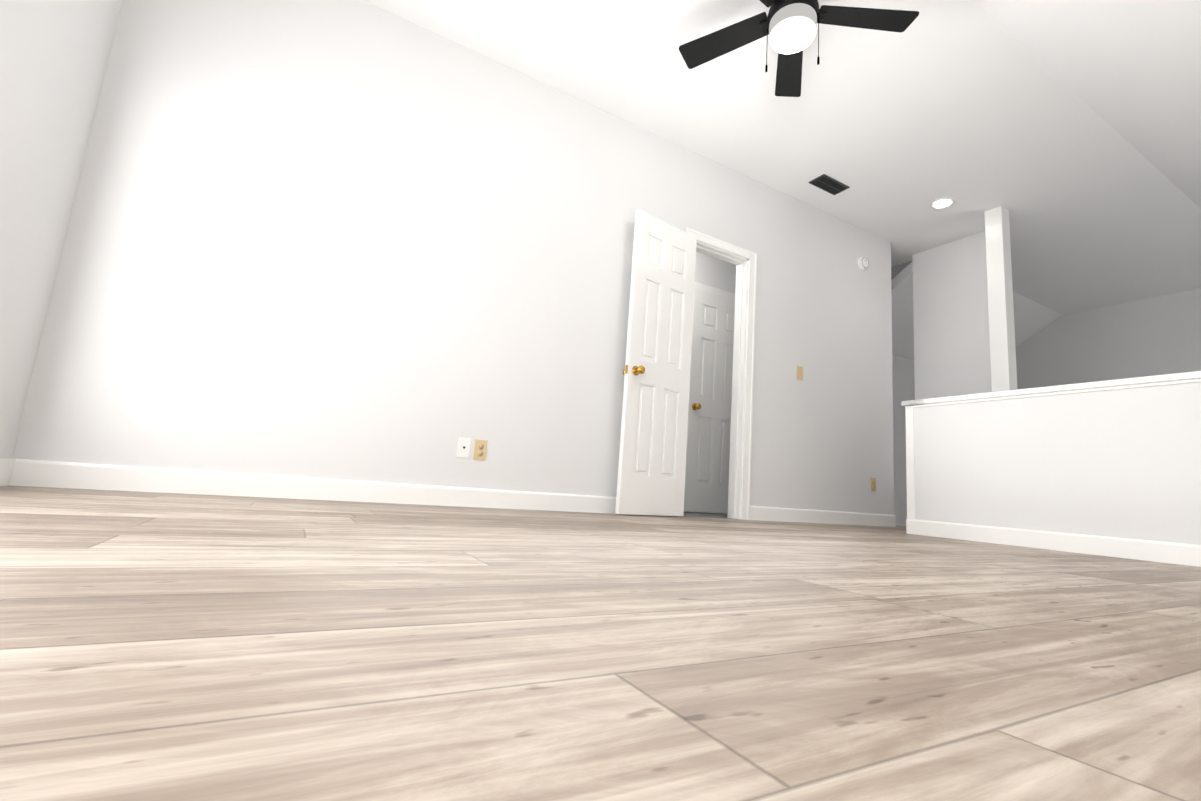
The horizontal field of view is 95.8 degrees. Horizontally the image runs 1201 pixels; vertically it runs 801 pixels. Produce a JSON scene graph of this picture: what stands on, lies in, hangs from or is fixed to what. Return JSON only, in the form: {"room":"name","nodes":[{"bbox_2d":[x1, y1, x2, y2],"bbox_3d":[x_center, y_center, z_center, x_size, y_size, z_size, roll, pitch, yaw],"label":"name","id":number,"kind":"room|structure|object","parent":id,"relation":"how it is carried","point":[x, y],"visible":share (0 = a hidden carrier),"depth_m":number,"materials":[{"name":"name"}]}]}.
{"room":"empty loft room","nodes":[
{"label":"empty loft room","id":0,"kind":"room"},
{"bbox_2d":[0,0,122,458],"bbox_3d":[-1.240,-1.240,0.468,0.120,2.740,4.540,9,-10,-29],"label":"wall","id":1,"kind":"structure","parent":0,"point":[54,56],"depth_m":2.04,"materials":[{"name":"paint"}]},
{"bbox_2d":[0,458,19,485],"bbox_3d":[-1.288,0.069,0.312,0.014,0.105,4.260,9,-10,-29],"label":"baseboard","id":2,"kind":"structure","parent":1,"relation":"attached to","point":[7,466],"depth_m":2.12,"materials":[{"name":"paint"}]},
{"bbox_2d":[12,0,893,514],"bbox_3d":[0.172,-0.614,3.760,5.896,2.740,0.120,9,-10,-29],"label":"wall","id":3,"kind":"structure","parent":0,"point":[358,240],"depth_m":2.96,"materials":[{"name":"paint"}]},
{"bbox_2d":[16,459,657,515],"bbox_3d":[-0.914,0.512,2.931,3.233,0.105,0.014,9,-10,-29],"label":"baseboard","id":4,"kind":"structure","parent":3,"relation":"attached to","point":[34,473],"depth_m":2.59,"materials":[{"name":"paint"}]},
{"bbox_2d":[457,437,470,457],"bbox_3d":[-0.765,0.264,3.043,0.070,0.114,0.016,9,-10,-29],"label":"outlet","id":5,"kind":"object","parent":3,"relation":"attached to","point":[463,449],"visible":1,"depth_m":3.04,"materials":[{"name":"white plastic"}]},
{"bbox_2d":[473,439,486,460],"bbox_3d":[-0.685,0.283,3.091,0.072,0.116,0.010,9,-10,-29],"label":"electrical outlet","id":6,"kind":"object","parent":3,"relation":"attached to","point":[480,447],"visible":1,"depth_m":3.09,"materials":[{"name":"beige plastic"}]},
{"bbox_2d":[615,209,696,515],"bbox_3d":[0.415,-0.251,3.660,0.582,2.018,0.198,9,-10,-29],"label":"open door","id":7,"kind":"structure","parent":3,"relation":"in","point":[653,447],"depth_m":3.65,"materials":[{"name":"paint"}]},
{"bbox_2d":[672,227,756,519],"bbox_3d":[0.833,-0.189,4.084,0.716,2.100,0.162,9,-10,-29],"label":"door frame","id":8,"kind":"structure","parent":3,"relation":"attached to","point":[736,444],"depth_m":4.18,"materials":[{"name":"paint"}]},
{"bbox_2d":[797,366,802,380],"bbox_3d":[1.652,-0.228,4.483,0.072,0.116,0.014,9,-10,-29],"label":"switch plate","id":9,"kind":"object","parent":3,"relation":"attached to","point":[799,372],"visible":1,"depth_m":4.48,"materials":[{"name":"beige plastic"}]},
{"bbox_2d":[750,506,895,526],"bbox_3d":[1.881,0.963,4.475,1.809,0.105,0.014,9,-10,-29],"label":"baseboard","id":10,"kind":"structure","parent":3,"relation":"attached to","point":[760,513],"depth_m":4.41,"materials":[{"name":"paint"}]},
{"bbox_2d":[858,257,868,270],"bbox_3d":[2.454,-1.277,5.048,0.132,0.132,0.040,9,-10,-29],"label":"smoke detector","id":11,"kind":"object","parent":3,"relation":"attached to","point":[863,263],"visible":1,"depth_m":5.03,"materials":[{"name":"white plastic"}]},
{"bbox_2d":[870,477,875,490],"bbox_3d":[2.421,0.744,4.811,0.072,0.116,0.010,9,-10,-29],"label":"electrical outlet","id":12,"kind":"object","parent":3,"relation":"attached to","point":[872,484],"visible":1,"depth_m":4.80,"materials":[{"name":"beige plastic"}]},
{"bbox_2d":[0,485,1200,800],"bbox_3d":[1.143,0.725,2.180,6.200,0.251,5.300,9,-10,-29],"label":"floor","id":13,"kind":"structure","parent":0,"point":[180,647],"depth_m":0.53,"materials":[{"name":"beige wood"}]},
{"bbox_2d":[684,251,735,513],"bbox_3d":[0.811,-0.288,4.591,2.350,2.450,0.750,9,-10,-29],"label":"wall","id":14,"kind":"structure","parent":0,"point":[715,272],"depth_m":5.15,"materials":[{"name":"paint"}]},
{"bbox_2d":[684,287,734,513],"bbox_3d":[1.083,-0.001,4.943,0.661,2.018,0.107,9,-10,-29],"label":"closet door","id":15,"kind":"structure","parent":14,"relation":"in","point":[708,444],"depth_m":4.91,"materials":[{"name":"paint"}]},
{"bbox_2d":[694,281,734,298],"bbox_3d":[1.062,-0.025,4.988,0.784,2.092,0.018,9,-10,-29],"label":"trim","id":16,"kind":"structure","parent":14,"relation":"attached to","point":[714,290],"depth_m":5.10,"materials":[{"name":"paint"}]},
{"bbox_2d":[364,0,1200,314],"bbox_3d":[2.010,-1.815,4.486,9.440,0.120,2.920,9,-10,-29],"label":"ceiling","id":17,"kind":"structure","parent":0,"point":[972,108],"depth_m":3.70,"materials":[{"name":"paint"}]},
{"bbox_2d":[679,0,918,96],"bbox_3d":[0.930,-1.857,2.628,1.142,0.535,1.148,9,-10,-29],"label":"fan","id":18,"kind":"object","parent":17,"relation":"hanging from","point":[789,27],"visible":1,"depth_m":2.69,"materials":[{"name":"black wood"}]},
{"bbox_2d":[809,174,849,194],"bbox_3d":[1.875,-1.763,4.443,0.320,0.016,0.150,9,-10,-29],"label":"ceiling vent","id":19,"kind":"object","parent":17,"relation":"in","point":[828,184],"visible":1,"depth_m":4.43,"materials":[{"name":"grey metal"}]},
{"bbox_2d":[930,198,954,208],"bbox_3d":[2.896,-1.667,4.593,0.180,0.009,0.180,9,-10,-29],"label":"recessed light","id":20,"kind":"object","parent":17,"relation":"in","point":[941,203],"visible":1,"depth_m":4.59,"materials":[{"name":"white plastic"}]},
{"bbox_2d":[892,354,914,525],"bbox_3d":[3.567,1.460,6.616,3.544,5.440,0.120,9,-10,-29],"label":"wall","id":21,"kind":"structure","parent":0,"point":[903,377],"depth_m":6.78,"materials":[{"name":"paint"}]},
{"bbox_2d":[912,231,991,399],"bbox_3d":[3.241,1.157,4.856,0.120,5.440,0.740,9,-10,-29],"label":"wall","id":22,"kind":"structure","parent":0,"point":[951,328],"depth_m":5.13,"materials":[{"name":"paint"}]},
{"bbox_2d":[891,262,1061,360],"bbox_3d":[4.354,-0.918,6.705,3.000,0.852,1.220,9,-10,-29],"label":"wall","id":23,"kind":"structure","parent":0,"point":[1031,318],"depth_m":6.57,"materials":[{"name":"paint"}]},
{"bbox_2d":[901,371,1200,544],"bbox_3d":[3.073,0.294,2.322,0.170,0.925,3.555,9,-10,-29],"label":"wall","id":24,"kind":"structure","parent":0,"point":[1119,458],"depth_m":3.00,"materials":[{"name":"paint"}]},
{"bbox_2d":[984,206,1016,391],"bbox_3d":[3.317,-0.567,4.480,0.130,2.150,0.130,9,-10,-29],"label":"post","id":25,"kind":"object","parent":24,"relation":"on","point":[1001,312],"visible":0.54,"depth_m":4.48,"materials":[{"name":"paint"}]},
{"bbox_2d":[906,519,1200,566],"bbox_3d":[2.978,0.690,2.239,0.014,0.105,3.504,9,-10,-29],"label":"baseboard","id":26,"kind":"structure","parent":24,"relation":"attached to","point":[1146,550],"depth_m":2.97,"materials":[{"name":"paint"}]},
{"bbox_2d":[974,0,1200,208],"bbox_3d":[3.314,-1.244,1.958,9.440,1.892,2.620,9,-10,-29],"label":"ceiling","id":27,"kind":"structure","parent":0,"point":[1128,71],"depth_m":2.84,"materials":[{"name":"paint"}]},
{"bbox_2d":[1015,288,1200,388],"bbox_3d":[6.493,1.444,5.152,0.120,5.440,5.540,9,-10,-29],"label":"wall","id":28,"kind":"structure","parent":0,"point":[1158,335],"depth_m":6.38,"materials":[{"name":"paint"}]}
]}

